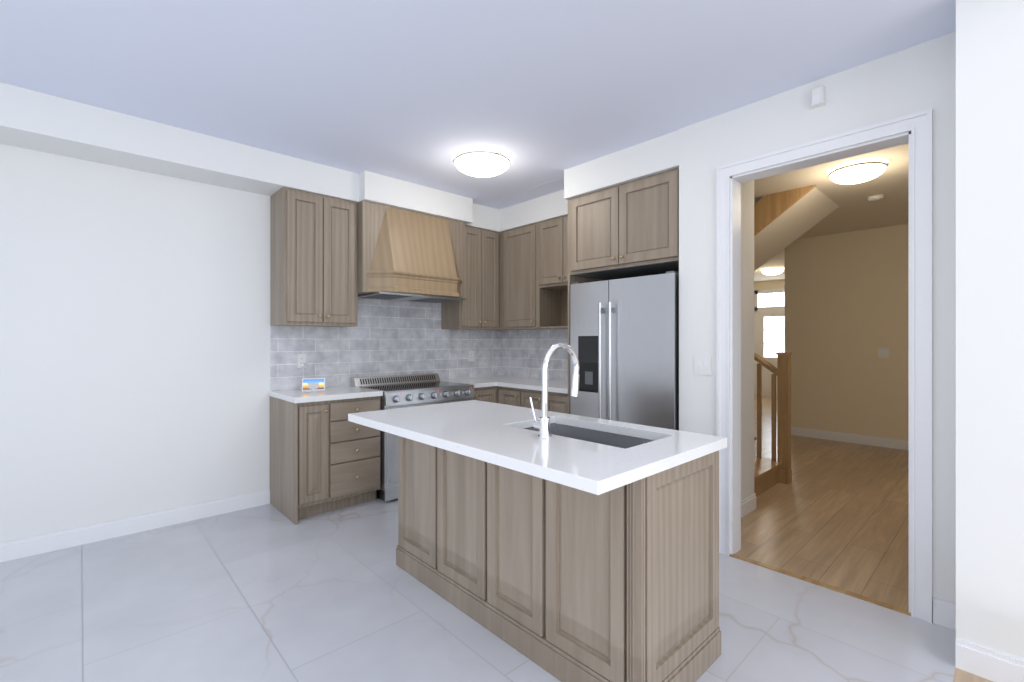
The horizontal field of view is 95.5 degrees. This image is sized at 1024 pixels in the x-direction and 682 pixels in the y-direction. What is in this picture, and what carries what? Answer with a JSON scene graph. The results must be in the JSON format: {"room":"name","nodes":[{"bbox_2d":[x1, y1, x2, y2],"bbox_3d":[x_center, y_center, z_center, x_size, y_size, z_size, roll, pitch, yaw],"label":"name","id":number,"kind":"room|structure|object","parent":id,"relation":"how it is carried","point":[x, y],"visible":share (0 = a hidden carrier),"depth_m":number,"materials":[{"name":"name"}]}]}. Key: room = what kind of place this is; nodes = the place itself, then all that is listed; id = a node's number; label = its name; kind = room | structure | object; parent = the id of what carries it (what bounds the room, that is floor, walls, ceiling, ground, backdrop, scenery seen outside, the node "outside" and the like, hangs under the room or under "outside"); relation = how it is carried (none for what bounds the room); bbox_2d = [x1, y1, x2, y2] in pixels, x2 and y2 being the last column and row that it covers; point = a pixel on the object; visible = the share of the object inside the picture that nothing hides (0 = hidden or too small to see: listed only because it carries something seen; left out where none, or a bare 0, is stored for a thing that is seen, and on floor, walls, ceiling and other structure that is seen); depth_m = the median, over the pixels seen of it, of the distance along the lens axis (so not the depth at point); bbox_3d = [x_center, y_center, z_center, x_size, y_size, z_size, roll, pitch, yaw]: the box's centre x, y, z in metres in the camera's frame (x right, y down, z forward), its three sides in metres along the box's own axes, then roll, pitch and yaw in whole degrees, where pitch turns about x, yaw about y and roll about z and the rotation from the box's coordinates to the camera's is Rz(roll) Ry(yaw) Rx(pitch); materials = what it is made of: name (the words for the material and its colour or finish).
{"room":"kitchen","nodes":[
{"label":"kitchen","id":0,"kind":"room"},
{"bbox_2d":[0,144,485,542],"bbox_3d":[-2.163,-0.050,3.729,5.680,2.760,0.100,0,0,-43],"label":"wall","id":1,"kind":"structure","parent":0,"point":[134,342],"depth_m":3.20,"materials":[{"name":"white paint"}]},
{"bbox_2d":[0,489,269,561],"bbox_3d":[-3.101,1.272,2.778,3.052,0.115,0.014,0,0,-43],"label":"baseboard","id":2,"kind":"structure","parent":1,"relation":"attached to","point":[43,543],"depth_m":3.19,"materials":[{"name":"white wood"}]},
{"bbox_2d":[270,187,357,326],"bbox_3d":[-1.638,-0.657,3.889,0.599,1.064,0.377,0,0,-43],"label":"upper cabinet","id":3,"kind":"object","parent":1,"relation":"attached to","point":[313,259],"visible":1,"depth_m":3.74,"materials":[{"name":"brown wood"}]},
{"bbox_2d":[270,298,501,390],"bbox_3d":[-1.052,-0.030,4.687,2.545,0.880,0.007,0,0,-43],"label":"backsplash","id":4,"kind":"structure","parent":1,"relation":"attached to","point":[388,337],"depth_m":4.51,"materials":[{"name":"grey tile"}]},
{"bbox_2d":[297,354,305,367],"bbox_3d":[-1.798,0.170,3.982,0.072,0.118,0.008,0,0,-43],"label":"electrical outlet","id":5,"kind":"object","parent":4,"relation":"attached to","point":[301,358],"visible":0.9,"depth_m":3.97,"materials":[{"name":"white plastic"}]},
{"bbox_2d":[469,351,473,360],"bbox_3d":[-0.457,0.170,5.228,0.072,0.118,0.008,0,0,-43],"label":"electrical outlet","id":6,"kind":"object","parent":4,"relation":"attached to","point":[471,355],"visible":1,"depth_m":5.23,"materials":[{"name":"white plastic"}]},
{"bbox_2d":[358,200,465,302],"bbox_3d":[-0.949,-0.791,4.381,1.076,0.796,0.594,0,0,-43],"label":"range hood","id":7,"kind":"object","parent":1,"relation":"attached to","point":[408,255],"visible":0.94,"depth_m":4.13,"materials":[{"name":"brown wood"}]},
{"bbox_2d":[441,222,542,330],"bbox_3d":[-0.128,-0.657,4.926,0.865,1.064,0.913,0,0,-43],"label":"upper cabinet","id":8,"kind":"object","parent":1,"relation":"attached to","point":[501,281],"visible":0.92,"depth_m":4.87,"materials":[{"name":"brown wood"}]},
{"bbox_2d":[502,329,567,380],"bbox_3d":[0.423,0.142,4.965,0.007,0.534,1.594,0,0,-43],"label":"backsplash","id":9,"kind":"structure","parent":1,"relation":"attached to","point":[524,352],"depth_m":5.16,"materials":[{"name":"grey tile"}]},
{"bbox_2d":[538,215,567,328],"bbox_3d":[0.596,-0.657,4.506,0.377,1.064,0.683,0,0,-43],"label":"upper cabinet","id":10,"kind":"object","parent":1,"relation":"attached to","point":[553,273],"visible":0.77,"depth_m":4.58,"materials":[{"name":"brown wood"}]},
{"bbox_2d":[0,498,955,681],"bbox_3d":[-0.813,1.360,2.188,5.600,0.060,3.995,0,0,-43],"label":"floor","id":11,"kind":"structure","parent":0,"point":[267,593],"depth_m":2.21,"materials":[{"name":"white tile"}]},
{"bbox_2d":[270,396,380,524],"bbox_3d":[-1.520,0.890,3.813,0.680,0.879,0.647,0,0,-43],"label":"base cabinet","id":12,"kind":"object","parent":11,"relation":"on","point":[325,456],"visible":0.92,"depth_m":3.57,"materials":[{"name":"brown wood"}]},
{"bbox_2d":[269,386,382,402],"bbox_3d":[-1.523,0.430,3.812,0.687,0.040,0.630,0,0,-43],"label":"countertop","id":13,"kind":"structure","parent":12,"relation":"on","point":[326,394],"depth_m":3.65,"materials":[{"name":"stone"}]},
{"bbox_2d":[302,378,324,390],"bbox_3d":[-1.655,0.361,3.885,0.178,0.104,0.080,0,0,-18],"label":"smart display","id":14,"kind":"object","parent":13,"relation":"on","point":[311,384],"visible":1,"depth_m":3.86,"materials":[{"name":"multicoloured plastic"}]},
{"bbox_2d":[351,373,474,501],"bbox_3d":[-0.899,0.834,4.323,0.914,0.992,0.726,0,0,-43],"label":"range","id":15,"kind":"object","parent":11,"relation":"on","point":[404,391],"visible":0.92,"depth_m":4.03,"materials":[{"name":"silver metal"}]},
{"bbox_2d":[473,386,496,402],"bbox_3d":[-0.478,0.890,4.803,0.350,0.880,0.618,0,0,-43],"label":"base cabinet","id":16,"kind":"object","parent":11,"relation":"on","point":[487,394],"depth_m":4.60,"materials":[{"name":"brown wood"}]},
{"bbox_2d":[497,386,516,405],"bbox_3d":[0.198,0.890,4.756,0.618,0.880,0.305,0,0,-43],"label":"base cabinet","id":17,"kind":"object","parent":11,"relation":"on","point":[505,395],"depth_m":4.58,"materials":[{"name":"brown wood"}]},
{"bbox_2d":[517,388,567,413],"bbox_3d":[0.521,0.890,4.409,0.618,0.880,0.644,0,0,-43],"label":"base cabinet","id":18,"kind":"object","parent":11,"relation":"on","point":[557,402],"depth_m":4.23,"materials":[{"name":"brown wood"}]},
{"bbox_2d":[440,375,567,393],"bbox_3d":[0.075,0.430,4.640,0.941,0.040,1.591,0,0,-43],"label":"countertop","id":19,"kind":"structure","parent":18,"relation":"on","point":[559,386],"depth_m":4.60,"materials":[{"name":"stone"}]},
{"bbox_2d":[396,435,725,681],"bbox_3d":[0.099,0.890,2.368,0.618,0.879,1.653,0,0,-43],"label":"kitchen island","id":20,"kind":"object","parent":11,"relation":"on","point":[563,547],"depth_m":1.86,"materials":[{"name":"brown wood"}]},
{"bbox_2d":[348,400,726,494],"bbox_3d":[-0.006,0.430,2.300,0.905,0.040,1.730,0,0,-43],"label":"island countertop","id":21,"kind":"structure","parent":20,"relation":"on","point":[581,453],"depth_m":1.96,"materials":[{"name":"white stone"}]},
{"bbox_2d":[529,343,579,438],"bbox_3d":[0.194,0.208,2.062,0.253,0.402,0.109,0,0,-43],"label":"faucet","id":22,"kind":"object","parent":21,"relation":"on","point":[543,424],"depth_m":1.98,"materials":[{"name":"silver metal"}]},
{"bbox_2d":[568,168,678,413],"bbox_3d":[1.045,0.070,3.761,0.732,2.519,1.014,0,0,-43],"label":"tall cabinet","id":23,"kind":"object","parent":11,"relation":"on","point":[627,230],"visible":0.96,"depth_m":3.51,"materials":[{"name":"brown wood"}]},
{"bbox_2d":[570,271,678,429],"bbox_3d":[1.040,0.427,3.698,0.822,1.805,0.905,0,0,-43],"label":"fridge","id":24,"kind":"object","parent":11,"relation":"on","point":[624,338],"visible":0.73,"depth_m":3.39,"materials":[{"name":"silver metal"}]},
{"bbox_2d":[0,0,955,281],"bbox_3d":[3.472,-1.480,4.188,14.600,0.101,9.300,0,0,-43],"label":"ceiling","id":25,"kind":"structure","parent":0,"point":[427,92],"depth_m":2.46,"materials":[{"name":"white paint"}]},
{"bbox_2d":[0,82,678,231],"bbox_3d":[-1.281,-1.310,2.692,5.599,0.239,2.618,0,0,-43],"label":"soffit","id":26,"kind":"object","parent":25,"relation":"attached to","point":[39,121],"depth_m":3.33,"materials":[{"name":"white paint"}]},
{"bbox_2d":[453,150,509,176],"bbox_3d":[-0.231,-1.371,3.648,0.442,0.116,0.452,0,0,-43],"label":"light","id":27,"kind":"object","parent":25,"relation":"attached to","point":[480,163],"visible":1,"depth_m":3.53,"materials":[{"name":"white glass"}]},
{"bbox_2d":[761,268,783,274],"bbox_3d":[5.183,-1.371,9.251,0.392,0.116,0.402,0,0,-43],"label":"light","id":28,"kind":"object","parent":25,"relation":"attached to","point":[773,271],"visible":1,"depth_m":9.15,"materials":[{"name":"white glass"}]},
{"bbox_2d":[828,161,888,183],"bbox_3d":[2.847,-1.371,3.832,0.392,0.116,0.402,0,0,-43],"label":"light","id":29,"kind":"object","parent":25,"relation":"attached to","point":[859,172],"visible":1,"depth_m":3.73,"materials":[{"name":"white glass"}]},
{"bbox_2d":[867,195,883,201],"bbox_3d":[3.601,-1.411,4.607,0.130,0.038,0.130,0,0,-43],"label":"smoke detector","id":30,"kind":"object","parent":25,"relation":"attached to","point":[873,198],"visible":1,"depth_m":4.58,"materials":[{"name":"white plastic"}]},
{"bbox_2d":[754,280,781,290],"bbox_3d":[6.441,-0.050,10.762,0.100,2.760,2.490,0,0,-43],"label":"wall","id":31,"kind":"structure","parent":0,"point":[774,284],"depth_m":11.06,"materials":[{"name":"beige paint"}]},
{"bbox_2d":[754,288,784,397],"bbox_3d":[6.224,0.055,10.882,0.052,2.550,1.080,0,0,-43],"label":"window","id":32,"kind":"structure","parent":31,"relation":"in","point":[769,323],"depth_m":11.02,"materials":[{"name":"white glass"}]},
{"bbox_2d":[754,184,838,270],"bbox_3d":[2.718,-1.150,5.036,0.990,1.160,1.230,0,0,-43],"label":"staircase","id":33,"kind":"structure","parent":0,"point":[783,220],"depth_m":4.70,"materials":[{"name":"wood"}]},
{"bbox_2d":[782,224,908,440],"bbox_3d":[6.073,-0.050,4.400,0.100,2.760,6.270,0,0,-43],"label":"wall","id":34,"kind":"structure","parent":0,"point":[846,305],"depth_m":6.09,"materials":[{"name":"beige paint"}]},
{"bbox_2d":[791,427,908,449],"bbox_3d":[5.962,1.272,4.434,0.014,0.115,6.070,0,0,-43],"label":"baseboard","id":35,"kind":"structure","parent":34,"relation":"attached to","point":[812,433],"depth_m":6.07,"materials":[{"name":"white wood"}]},
{"bbox_2d":[878,348,888,357],"bbox_3d":[4.660,0.150,5.838,0.010,0.118,0.115,0,0,-43],"label":"light switch","id":36,"kind":"object","parent":34,"relation":"attached to","point":[883,352],"visible":1,"depth_m":5.84,"materials":[{"name":"white plastic"}]},
{"bbox_2d":[679,0,1023,660],"bbox_3d":[2.917,-0.050,1.064,0.465,2.760,5.480,0,0,-43],"label":"wall","id":37,"kind":"structure","parent":0,"point":[964,81],"depth_m":1.89,"materials":[{"name":"white paint"}]},
{"bbox_2d":[694,356,711,374],"bbox_3d":[1.235,0.160,3.016,0.010,0.118,0.115,0,0,-43],"label":"light switch","id":38,"kind":"object","parent":37,"relation":"attached to","point":[702,365],"visible":1,"depth_m":3.02,"materials":[{"name":"white plastic"}]},
{"bbox_2d":[741,493,755,517],"bbox_3d":[1.628,1.272,3.419,0.850,0.115,0.015,0,0,-43],"label":"baseboard","id":39,"kind":"structure","parent":37,"relation":"attached to","point":[748,504],"depth_m":3.59,"materials":[{"name":"white wood"}]},
{"bbox_2d":[811,85,824,108],"bbox_3d":[1.662,-1.330,2.533,0.044,0.100,0.064,0,0,-43],"label":"door chime","id":40,"kind":"object","parent":37,"relation":"attached to","point":[817,97],"visible":1,"depth_m":2.52,"materials":[{"name":"white plastic"}]},
{"bbox_2d":[717,108,932,623],"bbox_3d":[1.699,0.117,2.622,0.182,2.425,1.010,0,0,-43],"label":"door frame","id":41,"kind":"structure","parent":37,"relation":"attached to","point":[914,131],"depth_m":2.33,"materials":[{"name":"white wood"}]},
{"bbox_2d":[948,627,1023,681],"bbox_3d":[3.175,1.272,0.434,0.014,0.115,4.005,0,0,-43],"label":"baseboard","id":42,"kind":"structure","parent":37,"relation":"attached to","point":[984,663],"depth_m":1.83,"materials":[{"name":"white wood"}]},
{"bbox_2d":[729,396,992,681],"bbox_3d":[3.472,1.357,4.188,14.600,0.067,9.300,0,0,-43],"label":"floor","id":43,"kind":"structure","parent":0,"point":[833,515],"depth_m":3.43,"materials":[{"name":"brown wood"}]},
{"bbox_2d":[754,352,792,495],"bbox_3d":[1.552,0.049,4.844,0.960,2.563,2.166,0,0,-43],"label":"stair railing","id":44,"kind":"object","parent":43,"relation":"on","point":[772,471],"visible":0.19,"depth_m":4.36,"materials":[{"name":"brown wood"}]}
]}

